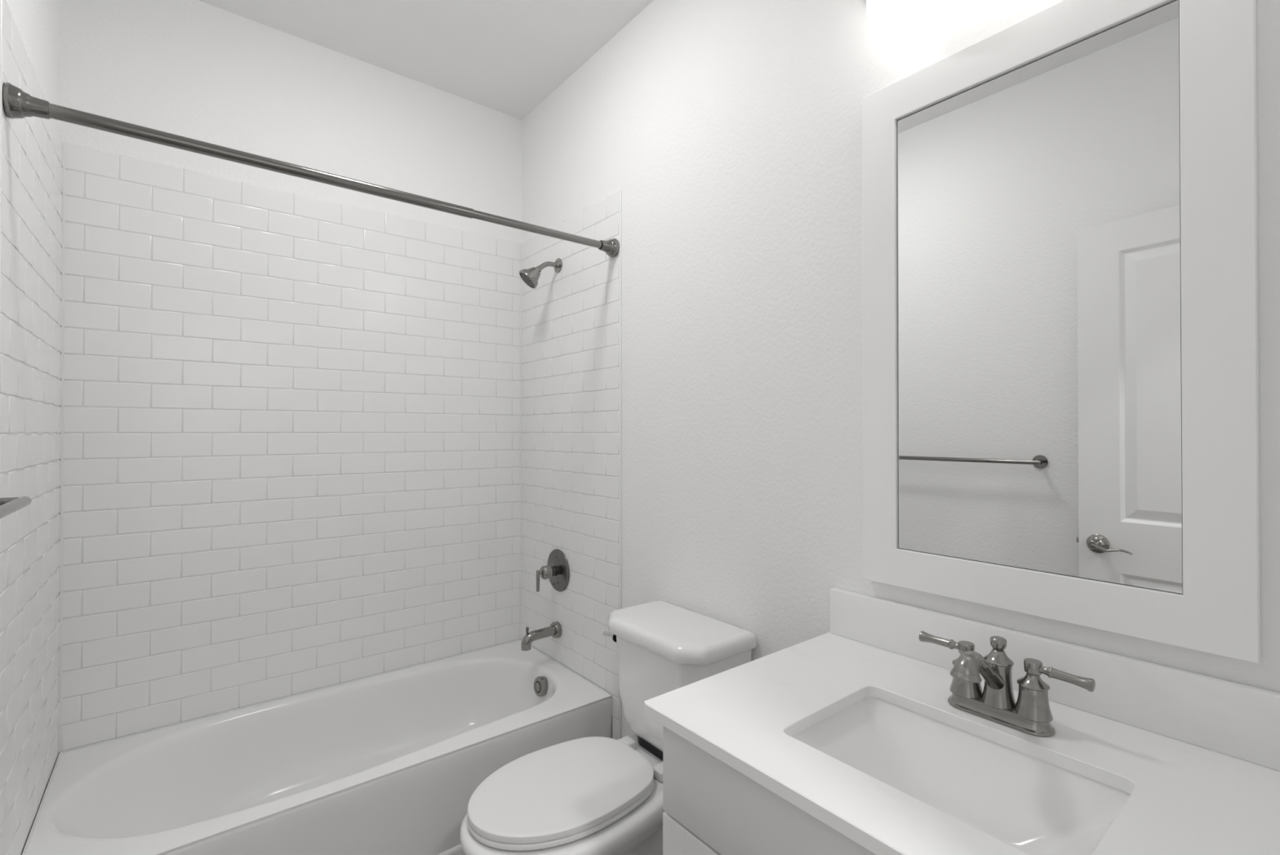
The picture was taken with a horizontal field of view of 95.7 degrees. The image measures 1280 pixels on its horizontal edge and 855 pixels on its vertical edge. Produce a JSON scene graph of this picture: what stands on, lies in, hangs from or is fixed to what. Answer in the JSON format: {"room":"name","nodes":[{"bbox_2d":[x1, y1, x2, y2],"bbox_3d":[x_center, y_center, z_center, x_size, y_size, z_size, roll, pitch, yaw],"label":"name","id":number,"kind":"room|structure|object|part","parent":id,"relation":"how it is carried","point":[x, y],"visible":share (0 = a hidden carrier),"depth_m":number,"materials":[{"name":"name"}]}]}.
{"room":"bathroom","nodes":[
{"label":"bathroom","id":0,"kind":"room"},
{"bbox_2d":[0,0,62,854],"bbox_3d":[-0.962,-0.069,0.684,0.107,2.747,2.608,0,0,-39],"label":"wall","id":1,"kind":"structure","parent":0,"point":[31,148],"depth_m":1.36,"materials":[{"name":"white tile"}]},
{"bbox_3d":[-1.255,0.223,1.130,0.007,2.168,0.010,0,0,-39],"label":"edge trim","id":2,"kind":"part","parent":1,"relation":"part of","materials":[{"name":"white tile"}]},
{"bbox_2d":[0,496,31,518],"bbox_3d":[-0.894,0.126,0.736,0.078,0.055,0.675,0,0,-39],"label":"towel bar","id":3,"kind":"object","parent":1,"relation":"attached to","point":[8,505],"visible":1,"depth_m":0.94,"materials":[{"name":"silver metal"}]},
{"bbox_3d":[-1.092,0.127,0.974,0.065,0.055,0.055,0,0,-39],"label":"post","id":4,"kind":"part","parent":3,"relation":"part of","materials":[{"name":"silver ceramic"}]},
{"bbox_2d":[2,82,619,257],"bbox_3d":[-0.683,-0.655,1.634,1.510,0.067,0.067,0,0,-39],"label":"shower curtain rod","id":5,"kind":"object","parent":1,"relation":"attached to","point":[17,104],"visible":1,"depth_m":1.40,"materials":[{"name":"silver metal"}]},
{"bbox_2d":[56,0,521,759],"bbox_3d":[-1.171,-0.059,2.241,1.722,2.747,0.112,0,0,-39],"label":"wall","id":6,"kind":"structure","parent":0,"point":[291,433],"depth_m":2.06,"materials":[{"name":"white tile"}]},
{"bbox_2d":[197,0,653,119],"bbox_3d":[0.032,-1.494,0.451,3.000,0.100,4.450,0,0,-39],"label":"ceiling","id":7,"kind":"structure","parent":0,"point":[504,56],"depth_m":2.10,"materials":[{"name":"white paint"}]},
{"bbox_2d":[520,0,1279,739],"bbox_3d":[0.301,-0.063,1.691,0.106,2.747,2.608,0,0,-39],"label":"wall","id":8,"kind":"structure","parent":0,"point":[692,393],"depth_m":1.69,"materials":[{"name":"white paint"}]},
{"bbox_2d":[519,257,561,288],"bbox_3d":[-0.414,-0.636,2.369,0.171,0.141,0.089,0,0,-39],"label":"shower fixture","id":9,"kind":"object","parent":8,"relation":"attached to","point":[531,276],"visible":1,"depth_m":2.34,"materials":[{"name":"silver metal"}]},
{"bbox_3d":[-0.380,-0.661,2.379,0.103,0.052,0.023,0,0,-39],"label":"arm","id":10,"kind":"part","parent":9,"relation":"part of","materials":[{"name":"silver metal"}]},
{"bbox_2d":[520,621,561,650],"bbox_3d":[-0.405,0.839,2.352,0.166,0.085,0.064,0,0,-39],"label":"tub spout","id":11,"kind":"object","parent":8,"relation":"attached to","point":[554,630],"visible":1,"depth_m":2.33,"materials":[{"name":"silver metal"}]},
{"bbox_2d":[536,548,569,591],"bbox_3d":[-0.378,0.588,2.370,0.104,0.174,0.174,0,0,-39],"label":"shower valve","id":12,"kind":"object","parent":8,"relation":"attached to","point":[557,570],"visible":1,"depth_m":2.37,"materials":[{"name":"silver metal"}]},
{"bbox_3d":[-0.413,0.618,2.342,0.014,0.086,0.014,0,0,-39],"label":"lever","id":13,"kind":"part","parent":12,"relation":"part of","materials":[{"name":"silver metal"}]},
{"bbox_3d":[-0.070,0.229,2.075,0.007,2.168,0.010,0,0,-39],"label":"edge trim","id":14,"kind":"part","parent":8,"relation":"part of","materials":[{"name":"white tile"}]},
{"bbox_2d":[866,0,920,33],"bbox_3d":[0.657,-0.961,1.054,0.150,0.264,0.608,0,0,-39],"label":"vanity light","id":15,"kind":"object","parent":8,"relation":"attached to","point":[883,16],"visible":1,"depth_m":1.17,"materials":[{"name":"white glass"}]},
{"bbox_2d":[830,586,1279,770],"bbox_3d":[0.727,0.433,1.058,0.025,0.104,0.850,0,0,-39],"label":"backsplash","id":16,"kind":"structure","parent":8,"relation":"attached to","point":[1239,720],"depth_m":0.97,"materials":[{"name":"white stone"}]},
{"bbox_2d":[862,0,1261,663],"bbox_3d":[0.708,-0.206,1.086,0.025,1.094,0.616,0,0,-39],"label":"mirror","id":17,"kind":"object","parent":8,"relation":"attached to","point":[1061,422],"visible":1,"depth_m":1.01,"materials":[{"name":"white wood"}]},
{"bbox_3d":[0.705,-0.206,1.085,0.004,0.929,0.454,0,0,-39],"label":"glass","id":18,"kind":"part","parent":17,"relation":"part of","materials":[{"name":"white mirror"}]},
{"bbox_3d":[0.032,1.328,0.433,3.000,0.050,4.450,0,0,-39],"label":"floor","id":19,"kind":"structure","parent":0,"visible":0},
{"bbox_2d":[21,639,612,854],"bbox_3d":[-0.915,1.139,1.913,1.509,0.348,0.718,0,0,-39],"label":"bathtub","id":20,"kind":"object","parent":19,"relation":"on","point":[393,762],"visible":0.98,"depth_m":1.83,"materials":[{"name":"white ceramic"}]},
{"bbox_2d":[459,600,756,854],"bbox_3d":[-0.103,0.932,1.514,0.737,0.756,0.435,0,0,-39],"label":"toilet","id":21,"kind":"object","parent":19,"relation":"on","point":[588,795],"visible":0.87,"depth_m":1.47,"materials":[{"name":"white ceramic"}]},
{"bbox_3d":[-0.194,0.904,1.441,0.469,0.014,0.336,0,0,-39],"label":"seat","id":22,"kind":"part","parent":21,"relation":"part of","materials":[{"name":"white plastic"}]},
{"bbox_3d":[-0.194,0.887,1.441,0.467,0.016,0.334,0,0,-39],"label":"seat lid","id":23,"kind":"part","parent":21,"relation":"part of","materials":[{"name":"white plastic"}]},
{"bbox_3d":[-0.108,1.113,1.497,0.709,0.394,0.372,0,0,-39],"label":"bowl","id":24,"kind":"part","parent":21,"relation":"part of","materials":[{"name":"white ceramic"}]},
{"bbox_3d":[-0.088,0.637,1.783,0.059,0.038,0.023,0,0,-18],"label":"flush lever","id":25,"kind":"part","parent":21,"relation":"part of","materials":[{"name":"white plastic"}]},
{"bbox_3d":[0.094,0.577,1.661,0.248,0.044,0.416,0,0,-39],"label":"tank lid","id":26,"kind":"part","parent":21,"relation":"part of","materials":[{"name":"white ceramic"}]},
{"bbox_3d":[0.101,0.745,1.665,0.224,0.296,0.391,0,0,-39],"label":"tank","id":27,"kind":"part","parent":21,"relation":"part of","materials":[{"name":"white ceramic"}]},
{"bbox_2d":[662,724,876,854],"bbox_3d":[0.520,0.905,0.875,0.572,0.800,0.824,0,0,-39],"label":"vanity cabinet","id":28,"kind":"object","parent":19,"relation":"on","point":[710,806],"visible":0.3,"depth_m":0.91,"materials":[{"name":"white wood"}]},
{"bbox_3d":[0.176,0.938,0.864,0.019,0.524,0.410,0,0,-39],"label":"cabinet door","id":29,"kind":"part","parent":28,"relation":"part of","materials":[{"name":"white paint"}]},
{"bbox_2d":[644,586,1279,854],"bbox_3d":[0.503,0.443,0.882,0.595,0.124,0.854,0,0,-39],"label":"countertop","id":30,"kind":"structure","parent":28,"relation":"on","point":[1197,755],"depth_m":0.90,"materials":[{"name":"white stone"}]},
{"bbox_2d":[791,696,1130,854],"bbox_3d":[0.453,0.569,0.861,0.323,0.127,0.443,0,0,-39],"label":"sink","id":31,"kind":"object","parent":30,"relation":"in","point":[1033,805],"visible":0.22,"depth_m":0.93,"materials":[{"name":"white ceramic"}]},
{"bbox_2d":[919,631,1095,736],"bbox_3d":[0.558,0.418,0.941,0.180,0.133,0.262,0,0,-39],"label":"faucet","id":32,"kind":"object","parent":30,"relation":"on","point":[1031,713],"visible":1,"depth_m":0.94,"materials":[{"name":"silver metal"}]},
{"bbox_3d":[0.546,0.387,1.053,0.020,0.020,0.072,0,0,-39],"label":"lever","id":33,"kind":"part","parent":32,"relation":"part of","materials":[{"name":"silver metal"}]},
{"bbox_3d":[0.574,0.441,1.018,0.052,0.047,0.052,0,0,-39],"label":"handle","id":34,"kind":"part","parent":32,"relation":"part of","materials":[{"name":"silver metal"}]},
{"bbox_3d":[0.553,0.402,0.937,0.167,0.099,0.043,0,0,-39],"label":"spout","id":35,"kind":"part","parent":32,"relation":"part of","materials":[{"name":"silver metal"}]},
{"bbox_3d":[0.605,0.364,0.979,0.024,0.020,0.024,0,0,-39],"label":"lift knob","id":36,"kind":"part","parent":32,"relation":"part of","materials":[{"name":"silver metal"}]},
{"bbox_3d":[0.605,0.473,0.978,0.060,0.023,0.160,0,0,-39],"label":"plate","id":37,"kind":"part","parent":32,"relation":"part of","materials":[{"name":"silver metal"}]},
{"bbox_3d":[0.637,0.441,0.939,0.052,0.047,0.052,0,0,-39],"label":"handle","id":38,"kind":"part","parent":32,"relation":"part of","materials":[{"name":"silver metal"}]},
{"bbox_3d":[0.664,0.389,0.904,0.020,0.021,0.073,0,0,-39],"label":"lever","id":39,"kind":"part","parent":32,"relation":"part of","materials":[{"name":"silver metal"}]}
]}

